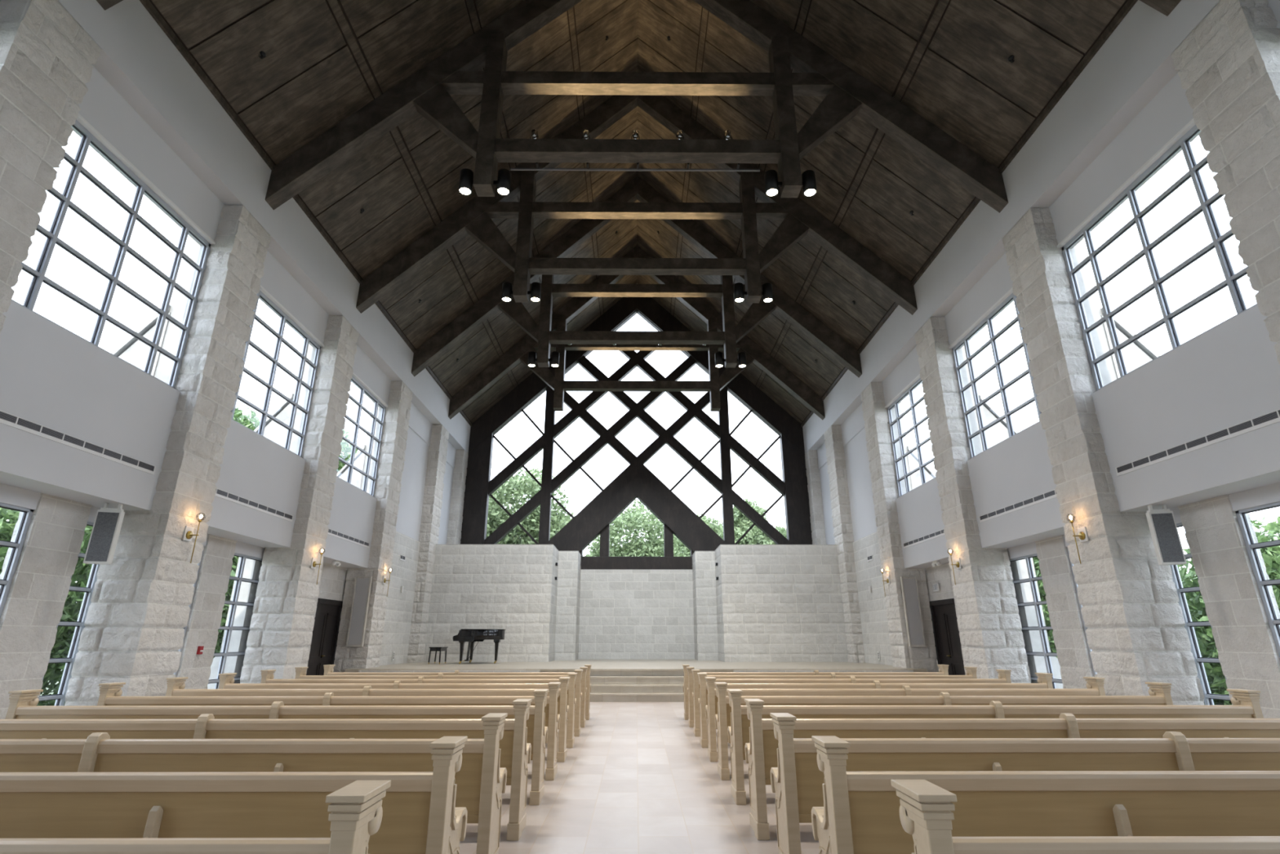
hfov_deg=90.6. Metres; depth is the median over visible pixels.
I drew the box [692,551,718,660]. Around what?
wall
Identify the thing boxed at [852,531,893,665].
stone wall
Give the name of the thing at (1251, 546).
window
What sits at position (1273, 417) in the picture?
air vent
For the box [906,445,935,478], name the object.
coping
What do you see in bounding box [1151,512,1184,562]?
grille
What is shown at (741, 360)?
spotlight
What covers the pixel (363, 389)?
window
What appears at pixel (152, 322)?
coping
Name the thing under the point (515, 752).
pew
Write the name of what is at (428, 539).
stone pier
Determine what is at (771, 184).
spotlight
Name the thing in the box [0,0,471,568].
wall
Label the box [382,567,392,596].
wall sconce
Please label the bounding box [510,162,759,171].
track
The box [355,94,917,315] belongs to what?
roof truss
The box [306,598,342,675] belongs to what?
door
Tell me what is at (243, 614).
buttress
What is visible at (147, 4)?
trim
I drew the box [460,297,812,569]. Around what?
gable window
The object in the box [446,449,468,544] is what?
stone pier
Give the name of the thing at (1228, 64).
stone pier
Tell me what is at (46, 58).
stone pier
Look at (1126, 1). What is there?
roof
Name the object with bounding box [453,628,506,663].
grand piano
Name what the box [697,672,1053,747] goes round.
pew
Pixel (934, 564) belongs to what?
emergency light
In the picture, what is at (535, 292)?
spotlight
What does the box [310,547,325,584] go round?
wall sconce
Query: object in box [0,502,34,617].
window
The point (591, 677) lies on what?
step
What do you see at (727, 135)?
spotlight
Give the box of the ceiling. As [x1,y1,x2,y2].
[151,0,1125,423]
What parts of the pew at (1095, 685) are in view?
moulding, post, panel, rail, post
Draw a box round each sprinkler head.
[259,51,266,58]
[1008,54,1014,62]
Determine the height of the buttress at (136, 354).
2.870 m
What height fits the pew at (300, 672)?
0.940 m
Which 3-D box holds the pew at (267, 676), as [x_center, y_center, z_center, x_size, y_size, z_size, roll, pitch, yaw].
[-3.394,4.288,9.886,4.980,0.940,0.454,0,-18,0]
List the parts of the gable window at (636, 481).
mullion post, post, post, mullion post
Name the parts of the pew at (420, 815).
panel, rail, post, moulding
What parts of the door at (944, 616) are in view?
moulding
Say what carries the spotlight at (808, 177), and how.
attached to the roof truss at (847, 94)
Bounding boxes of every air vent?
[0,409,155,475]
[215,488,293,521]
[327,528,369,547]
[400,555,405,561]
[866,555,872,561]
[902,528,944,548]
[978,488,1057,522]
[1115,408,1279,475]
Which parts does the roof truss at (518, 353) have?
hanging post, hanging post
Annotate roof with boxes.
[149,0,1128,423]
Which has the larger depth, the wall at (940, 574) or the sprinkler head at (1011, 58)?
the wall at (940, 574)
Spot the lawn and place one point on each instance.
(46, 688)
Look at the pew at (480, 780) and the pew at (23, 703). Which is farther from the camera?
the pew at (23, 703)
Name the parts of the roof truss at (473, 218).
hanging post, hanging post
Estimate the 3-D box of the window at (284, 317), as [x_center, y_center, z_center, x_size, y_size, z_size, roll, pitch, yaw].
[-7.471,-1.071,12.857,0.090,2.770,3.195,0,-18,0]
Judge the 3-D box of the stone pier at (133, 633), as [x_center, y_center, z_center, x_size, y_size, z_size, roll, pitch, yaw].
[-7.444,0.319,10.265,0.870,8.710,0.952,0,-18,0]
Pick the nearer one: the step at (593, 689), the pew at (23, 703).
the pew at (23, 703)
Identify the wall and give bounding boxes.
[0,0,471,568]
[0,493,92,719]
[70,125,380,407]
[173,546,204,677]
[176,533,236,688]
[306,562,347,672]
[378,531,420,665]
[424,544,559,662]
[554,551,581,660]
[577,568,694,659]
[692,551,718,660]
[714,544,848,662]
[802,0,1279,568]
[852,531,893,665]
[893,130,1201,408]
[924,562,966,673]
[1034,534,1093,688]
[1066,546,1097,676]
[1177,494,1279,718]
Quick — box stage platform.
[344,659,927,675]
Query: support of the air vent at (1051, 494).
in the wall at (1130, 100)
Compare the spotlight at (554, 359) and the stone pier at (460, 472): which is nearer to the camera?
the spotlight at (554, 359)
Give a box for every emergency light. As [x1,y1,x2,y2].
[331,560,340,566]
[931,560,941,567]
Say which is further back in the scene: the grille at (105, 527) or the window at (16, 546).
the grille at (105, 527)
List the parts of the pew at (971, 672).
post, rail, post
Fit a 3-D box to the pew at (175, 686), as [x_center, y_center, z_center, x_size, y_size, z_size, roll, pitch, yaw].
[-3.382,3.628,7.913,4.980,0.940,0.454,0,-18,0]
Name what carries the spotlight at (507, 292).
attached to the roof truss at (473, 218)
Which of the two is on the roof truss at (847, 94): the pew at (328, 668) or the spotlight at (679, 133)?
the spotlight at (679, 133)
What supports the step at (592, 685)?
on the step at (593, 689)
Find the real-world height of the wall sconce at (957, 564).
0.775 m
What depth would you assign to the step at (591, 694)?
14.90 m
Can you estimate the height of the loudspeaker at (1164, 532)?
0.840 m
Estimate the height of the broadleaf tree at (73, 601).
7.680 m
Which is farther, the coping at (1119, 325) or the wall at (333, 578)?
the wall at (333, 578)
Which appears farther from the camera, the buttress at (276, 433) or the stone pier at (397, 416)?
the stone pier at (397, 416)
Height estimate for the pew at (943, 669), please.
0.940 m
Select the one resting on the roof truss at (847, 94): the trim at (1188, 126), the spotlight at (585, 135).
the spotlight at (585, 135)
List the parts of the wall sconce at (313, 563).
rod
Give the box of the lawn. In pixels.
[36,657,1057,705]
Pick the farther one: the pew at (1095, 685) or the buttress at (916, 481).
the buttress at (916, 481)
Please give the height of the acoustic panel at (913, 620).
1.780 m
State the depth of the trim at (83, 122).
9.99 m
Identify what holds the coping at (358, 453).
on the buttress at (356, 480)
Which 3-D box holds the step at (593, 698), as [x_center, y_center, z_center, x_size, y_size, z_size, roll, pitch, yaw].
[-0.080,6.557,15.389,4.800,0.150,1.050,0,-18,0]
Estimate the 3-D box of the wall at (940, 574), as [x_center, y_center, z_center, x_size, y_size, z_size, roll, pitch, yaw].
[7.875,4.874,15.228,0.198,3.220,3.640,0,-18,0]
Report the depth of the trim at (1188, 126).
10.07 m
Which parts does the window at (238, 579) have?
frame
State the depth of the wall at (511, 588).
21.51 m
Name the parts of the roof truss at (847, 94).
hanging post, hanging post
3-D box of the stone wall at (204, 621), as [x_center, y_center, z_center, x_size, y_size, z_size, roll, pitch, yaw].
[-7.994,3.625,11.496,0.236,3.220,0.849,0,-18,0]
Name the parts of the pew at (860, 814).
moulding, post, rail, panel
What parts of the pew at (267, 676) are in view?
post, rail, post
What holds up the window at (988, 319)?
in the wall at (1130, 100)
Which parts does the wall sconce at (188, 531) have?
rod, glass globe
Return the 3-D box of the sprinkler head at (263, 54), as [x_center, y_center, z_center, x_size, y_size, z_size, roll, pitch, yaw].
[-6.308,-6.196,10.575,0.110,0.080,0.107,0,-18,0]
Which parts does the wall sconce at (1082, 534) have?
glass globe, rod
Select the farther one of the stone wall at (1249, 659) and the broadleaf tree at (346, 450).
the broadleaf tree at (346, 450)
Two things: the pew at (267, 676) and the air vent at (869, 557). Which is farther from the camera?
the air vent at (869, 557)
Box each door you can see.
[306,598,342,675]
[928,598,965,675]
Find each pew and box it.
[0,698,532,840]
[0,712,507,853]
[0,736,467,853]
[0,780,391,853]
[4,688,548,804]
[97,682,560,780]
[165,676,569,762]
[218,672,577,747]
[260,669,582,736]
[294,666,587,727]
[323,664,591,719]
[682,664,948,719]
[686,666,977,727]
[691,669,1011,736]
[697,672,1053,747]
[704,676,1105,761]
[714,681,1173,780]
[726,688,1263,804]
[744,698,1279,839]
[769,712,1279,853]
[811,735,1279,853]
[890,779,1279,853]
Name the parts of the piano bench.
seat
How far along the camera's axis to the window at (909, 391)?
17.41 m
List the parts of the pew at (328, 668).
post, rail, post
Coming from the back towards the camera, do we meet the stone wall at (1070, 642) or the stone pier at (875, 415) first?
the stone pier at (875, 415)
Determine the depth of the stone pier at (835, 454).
21.63 m
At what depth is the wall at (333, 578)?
16.32 m
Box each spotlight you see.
[458,168,473,195]
[493,168,511,195]
[501,281,513,302]
[527,281,541,302]
[527,351,537,367]
[529,128,538,138]
[548,351,559,367]
[582,129,590,138]
[631,129,639,138]
[675,129,684,139]
[715,351,725,367]
[724,129,732,139]
[733,282,746,302]
[737,351,746,368]
[761,282,773,302]
[764,169,782,196]
[801,169,817,196]
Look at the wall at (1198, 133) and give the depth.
10.14 m
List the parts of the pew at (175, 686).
post, rail, panel, post, moulding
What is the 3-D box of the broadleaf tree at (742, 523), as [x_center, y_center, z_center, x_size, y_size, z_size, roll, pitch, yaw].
[7.544,9.914,40.949,7.401,10.799,6.394,-3,-19,8]
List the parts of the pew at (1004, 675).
post, rail, post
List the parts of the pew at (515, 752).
panel, rail, rail, post, moulding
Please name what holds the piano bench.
on the stage platform
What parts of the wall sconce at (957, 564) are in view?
rod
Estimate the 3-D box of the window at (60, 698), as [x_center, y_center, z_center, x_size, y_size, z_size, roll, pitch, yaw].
[-7.968,2.906,9.222,0.090,2.900,1.370,0,-18,0]
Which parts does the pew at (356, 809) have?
rail, post, moulding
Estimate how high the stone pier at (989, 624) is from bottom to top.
8.710 m
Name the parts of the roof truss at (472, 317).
hanging post, hanging post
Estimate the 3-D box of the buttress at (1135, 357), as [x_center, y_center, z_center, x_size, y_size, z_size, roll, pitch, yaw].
[8.661,-0.391,10.604,1.800,2.870,0.840,0,-18,0]
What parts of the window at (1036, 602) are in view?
frame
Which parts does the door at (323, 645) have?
moulding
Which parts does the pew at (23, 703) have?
post, rail, panel, post, moulding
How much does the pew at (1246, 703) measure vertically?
0.940 m
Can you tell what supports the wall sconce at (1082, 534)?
attached to the stone pier at (1136, 633)
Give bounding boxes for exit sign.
[932,582,940,591]
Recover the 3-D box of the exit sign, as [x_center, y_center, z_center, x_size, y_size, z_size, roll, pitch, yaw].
[7.736,4.189,16.553,0.044,0.200,0.300,0,-18,0]
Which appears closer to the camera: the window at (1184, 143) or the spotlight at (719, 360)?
the window at (1184, 143)
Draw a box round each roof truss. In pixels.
[96,0,1181,16]
[265,0,1008,213]
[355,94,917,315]
[411,176,862,377]
[448,244,825,419]
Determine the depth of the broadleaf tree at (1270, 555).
14.65 m
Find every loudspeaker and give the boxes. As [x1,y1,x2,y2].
[83,502,124,564]
[1145,504,1186,564]
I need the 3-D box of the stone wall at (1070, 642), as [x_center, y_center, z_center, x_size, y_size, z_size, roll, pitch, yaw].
[7.889,3.656,11.587,0.236,3.220,0.849,0,-18,0]
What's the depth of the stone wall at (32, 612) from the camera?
8.28 m
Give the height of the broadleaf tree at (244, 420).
12.268 m
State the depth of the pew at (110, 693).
6.85 m
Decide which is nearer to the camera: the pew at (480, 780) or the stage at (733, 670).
the pew at (480, 780)
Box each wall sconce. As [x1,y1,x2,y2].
[182,512,205,563]
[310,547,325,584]
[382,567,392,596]
[880,568,889,596]
[947,548,961,585]
[1066,513,1088,564]
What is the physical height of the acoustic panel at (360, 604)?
1.780 m
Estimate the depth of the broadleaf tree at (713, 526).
62.96 m
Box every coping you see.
[111,305,170,356]
[253,392,293,432]
[336,444,365,476]
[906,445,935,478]
[978,394,1018,434]
[1101,307,1159,359]
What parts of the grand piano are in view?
leg, leg, lid, leg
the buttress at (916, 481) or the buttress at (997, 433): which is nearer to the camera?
the buttress at (997, 433)
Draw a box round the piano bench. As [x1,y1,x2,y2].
[427,646,448,664]
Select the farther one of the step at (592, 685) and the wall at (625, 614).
the wall at (625, 614)
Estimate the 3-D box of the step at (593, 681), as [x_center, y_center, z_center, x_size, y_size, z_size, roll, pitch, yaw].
[-0.082,6.341,15.831,4.800,0.140,0.350,0,-18,0]
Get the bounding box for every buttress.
[118,311,170,376]
[207,556,262,688]
[263,403,292,447]
[338,449,366,488]
[906,450,933,489]
[980,404,1008,448]
[1101,315,1152,378]
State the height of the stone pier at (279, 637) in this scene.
8.710 m
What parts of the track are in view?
rail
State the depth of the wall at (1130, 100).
9.82 m
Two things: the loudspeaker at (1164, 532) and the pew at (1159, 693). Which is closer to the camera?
the pew at (1159, 693)
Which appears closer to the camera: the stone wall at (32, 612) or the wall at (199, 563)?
the stone wall at (32, 612)
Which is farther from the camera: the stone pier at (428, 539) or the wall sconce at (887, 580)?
the stone pier at (428, 539)
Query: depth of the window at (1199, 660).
8.99 m
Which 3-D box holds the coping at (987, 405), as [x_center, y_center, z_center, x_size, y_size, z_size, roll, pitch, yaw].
[8.701,0.574,14.542,1.870,2.460,0.940,0,-18,0]
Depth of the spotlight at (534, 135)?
12.50 m
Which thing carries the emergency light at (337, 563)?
attached to the wall at (143, 96)
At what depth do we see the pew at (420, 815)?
2.90 m
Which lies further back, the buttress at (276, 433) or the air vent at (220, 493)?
the buttress at (276, 433)
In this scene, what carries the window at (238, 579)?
in the wall at (143, 96)
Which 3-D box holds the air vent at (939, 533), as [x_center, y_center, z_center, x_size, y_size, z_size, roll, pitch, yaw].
[7.202,2.786,15.912,0.018,0.133,2.900,0,-18,0]
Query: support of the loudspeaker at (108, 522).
hanging from the wall at (143, 96)
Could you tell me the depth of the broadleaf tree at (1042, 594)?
21.10 m
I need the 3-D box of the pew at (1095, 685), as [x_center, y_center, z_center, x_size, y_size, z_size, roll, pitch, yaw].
[3.318,3.641,7.952,4.980,0.940,0.454,0,-18,0]
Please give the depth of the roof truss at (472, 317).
20.40 m
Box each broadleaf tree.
[0,507,93,706]
[74,406,260,657]
[336,429,359,472]
[485,464,586,556]
[583,499,690,556]
[673,513,723,556]
[717,498,786,544]
[1032,556,1192,657]
[1177,515,1279,705]
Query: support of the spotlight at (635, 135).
on the roof truss at (847, 94)
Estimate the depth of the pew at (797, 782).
3.92 m
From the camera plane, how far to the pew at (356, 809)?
1.95 m
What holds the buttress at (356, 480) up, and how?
attached to the stone pier at (397, 416)
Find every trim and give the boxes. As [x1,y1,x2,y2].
[75,113,388,407]
[139,0,471,426]
[347,668,924,670]
[800,0,1137,426]
[884,118,1195,408]
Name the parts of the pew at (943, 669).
post, rail, post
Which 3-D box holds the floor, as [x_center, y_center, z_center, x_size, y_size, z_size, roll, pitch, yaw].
[-0.019,3.485,5.688,16.100,0.200,21.400,0,-18,0]
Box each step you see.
[590,675,684,678]
[590,678,684,684]
[590,686,684,693]
[590,693,684,695]
[590,695,684,702]
[591,684,683,686]
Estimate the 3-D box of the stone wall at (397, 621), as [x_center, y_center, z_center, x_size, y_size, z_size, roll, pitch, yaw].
[-7.527,5.192,19.284,0.245,3.830,3.440,0,-18,0]
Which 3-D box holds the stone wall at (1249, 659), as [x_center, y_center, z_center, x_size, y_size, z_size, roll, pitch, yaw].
[7.911,2.556,8.301,0.234,3.220,0.815,0,-18,0]
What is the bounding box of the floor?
[459,702,819,853]
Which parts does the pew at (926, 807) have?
moulding, post, rail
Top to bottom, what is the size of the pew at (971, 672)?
0.940 m
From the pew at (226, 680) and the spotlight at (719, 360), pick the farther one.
the spotlight at (719, 360)
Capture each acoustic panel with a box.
[346,576,372,646]
[900,576,925,646]
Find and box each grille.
[84,511,119,561]
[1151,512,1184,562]
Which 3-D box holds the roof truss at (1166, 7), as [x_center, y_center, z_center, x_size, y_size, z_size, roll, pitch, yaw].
[-0.016,-9.035,9.382,14.000,7.464,0.360,0,-18,0]
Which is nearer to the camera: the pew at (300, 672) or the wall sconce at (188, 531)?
the wall sconce at (188, 531)
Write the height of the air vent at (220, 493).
0.133 m
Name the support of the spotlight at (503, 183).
attached to the roof truss at (847, 94)
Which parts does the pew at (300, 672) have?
post, rail, post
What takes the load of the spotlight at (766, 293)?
attached to the roof truss at (473, 218)
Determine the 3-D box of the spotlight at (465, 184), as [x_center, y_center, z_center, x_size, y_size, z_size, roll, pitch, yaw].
[-3.313,-4.720,12.209,0.325,0.440,0.250,0,-18,0]
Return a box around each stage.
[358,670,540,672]
[733,670,913,671]
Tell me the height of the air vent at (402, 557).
0.153 m
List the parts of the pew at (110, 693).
post, rail, panel, post, moulding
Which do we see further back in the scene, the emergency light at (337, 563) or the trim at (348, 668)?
the trim at (348, 668)
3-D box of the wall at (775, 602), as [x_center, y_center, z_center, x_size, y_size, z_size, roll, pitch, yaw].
[4.883,6.221,22.390,4.196,3.850,1.846,0,-18,0]
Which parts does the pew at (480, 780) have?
panel, rail, rail, post, moulding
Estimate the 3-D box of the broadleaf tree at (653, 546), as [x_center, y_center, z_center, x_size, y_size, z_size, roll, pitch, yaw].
[-0.628,11.780,49.120,9.351,12.569,8.367,12,-22,-31]
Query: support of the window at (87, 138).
in the wall at (143, 96)
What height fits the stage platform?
0.880 m
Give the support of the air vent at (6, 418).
in the wall at (143, 96)
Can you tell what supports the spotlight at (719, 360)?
attached to the roof truss at (472, 317)
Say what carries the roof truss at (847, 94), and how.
attached to the ceiling
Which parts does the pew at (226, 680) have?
post, rail, post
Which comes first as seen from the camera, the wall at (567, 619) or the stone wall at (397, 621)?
the stone wall at (397, 621)
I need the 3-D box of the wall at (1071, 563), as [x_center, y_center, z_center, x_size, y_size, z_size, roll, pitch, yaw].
[7.884,3.358,10.573,0.090,2.900,1.290,0,-18,0]
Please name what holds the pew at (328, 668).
on the floor
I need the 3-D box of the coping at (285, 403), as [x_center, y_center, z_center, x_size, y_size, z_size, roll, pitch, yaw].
[-8.828,0.540,14.442,1.870,2.460,0.940,0,-18,0]
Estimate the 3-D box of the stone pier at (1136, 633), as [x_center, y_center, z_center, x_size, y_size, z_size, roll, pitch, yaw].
[7.365,0.347,10.349,0.871,8.710,0.948,0,-18,0]
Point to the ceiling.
(979, 37)
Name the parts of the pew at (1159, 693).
moulding, post, rail, panel, post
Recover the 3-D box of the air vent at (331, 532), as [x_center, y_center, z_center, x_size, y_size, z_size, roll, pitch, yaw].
[-7.352,2.759,15.829,0.018,0.133,2.900,0,-18,0]
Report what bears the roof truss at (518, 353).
attached to the ceiling
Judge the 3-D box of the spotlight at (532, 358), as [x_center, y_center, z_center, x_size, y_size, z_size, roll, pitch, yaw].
[-3.362,-2.131,19.947,0.325,0.440,0.250,0,-18,0]
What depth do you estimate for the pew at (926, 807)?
1.96 m
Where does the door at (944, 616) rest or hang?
in the wall at (940, 574)
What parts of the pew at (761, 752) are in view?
moulding, post, rail, rail, panel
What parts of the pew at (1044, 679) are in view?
post, panel, rail, post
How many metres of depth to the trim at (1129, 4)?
11.34 m
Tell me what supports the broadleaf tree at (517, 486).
on the lawn
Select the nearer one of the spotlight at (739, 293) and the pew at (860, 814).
the pew at (860, 814)
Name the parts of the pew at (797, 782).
moulding, post, rail, rail, panel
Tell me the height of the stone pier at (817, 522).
8.030 m
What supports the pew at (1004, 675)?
on the floor
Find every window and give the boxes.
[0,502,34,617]
[11,120,210,388]
[38,521,99,705]
[208,552,262,688]
[231,289,320,457]
[336,375,386,496]
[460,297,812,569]
[887,377,934,497]
[951,292,1041,458]
[1008,553,1062,688]
[1062,124,1257,391]
[1169,522,1231,705]
[1235,502,1279,658]
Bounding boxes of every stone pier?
[0,0,101,333]
[64,204,271,705]
[240,315,359,683]
[333,380,413,672]
[406,424,448,662]
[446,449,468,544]
[804,449,826,544]
[823,425,865,662]
[860,382,938,671]
[914,316,1031,683]
[1002,208,1204,705]
[1170,0,1279,364]
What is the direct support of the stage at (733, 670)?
attached to the stage platform
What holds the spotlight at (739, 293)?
attached to the roof truss at (473, 218)
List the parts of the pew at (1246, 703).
moulding, post, rail, panel, post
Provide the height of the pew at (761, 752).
0.940 m

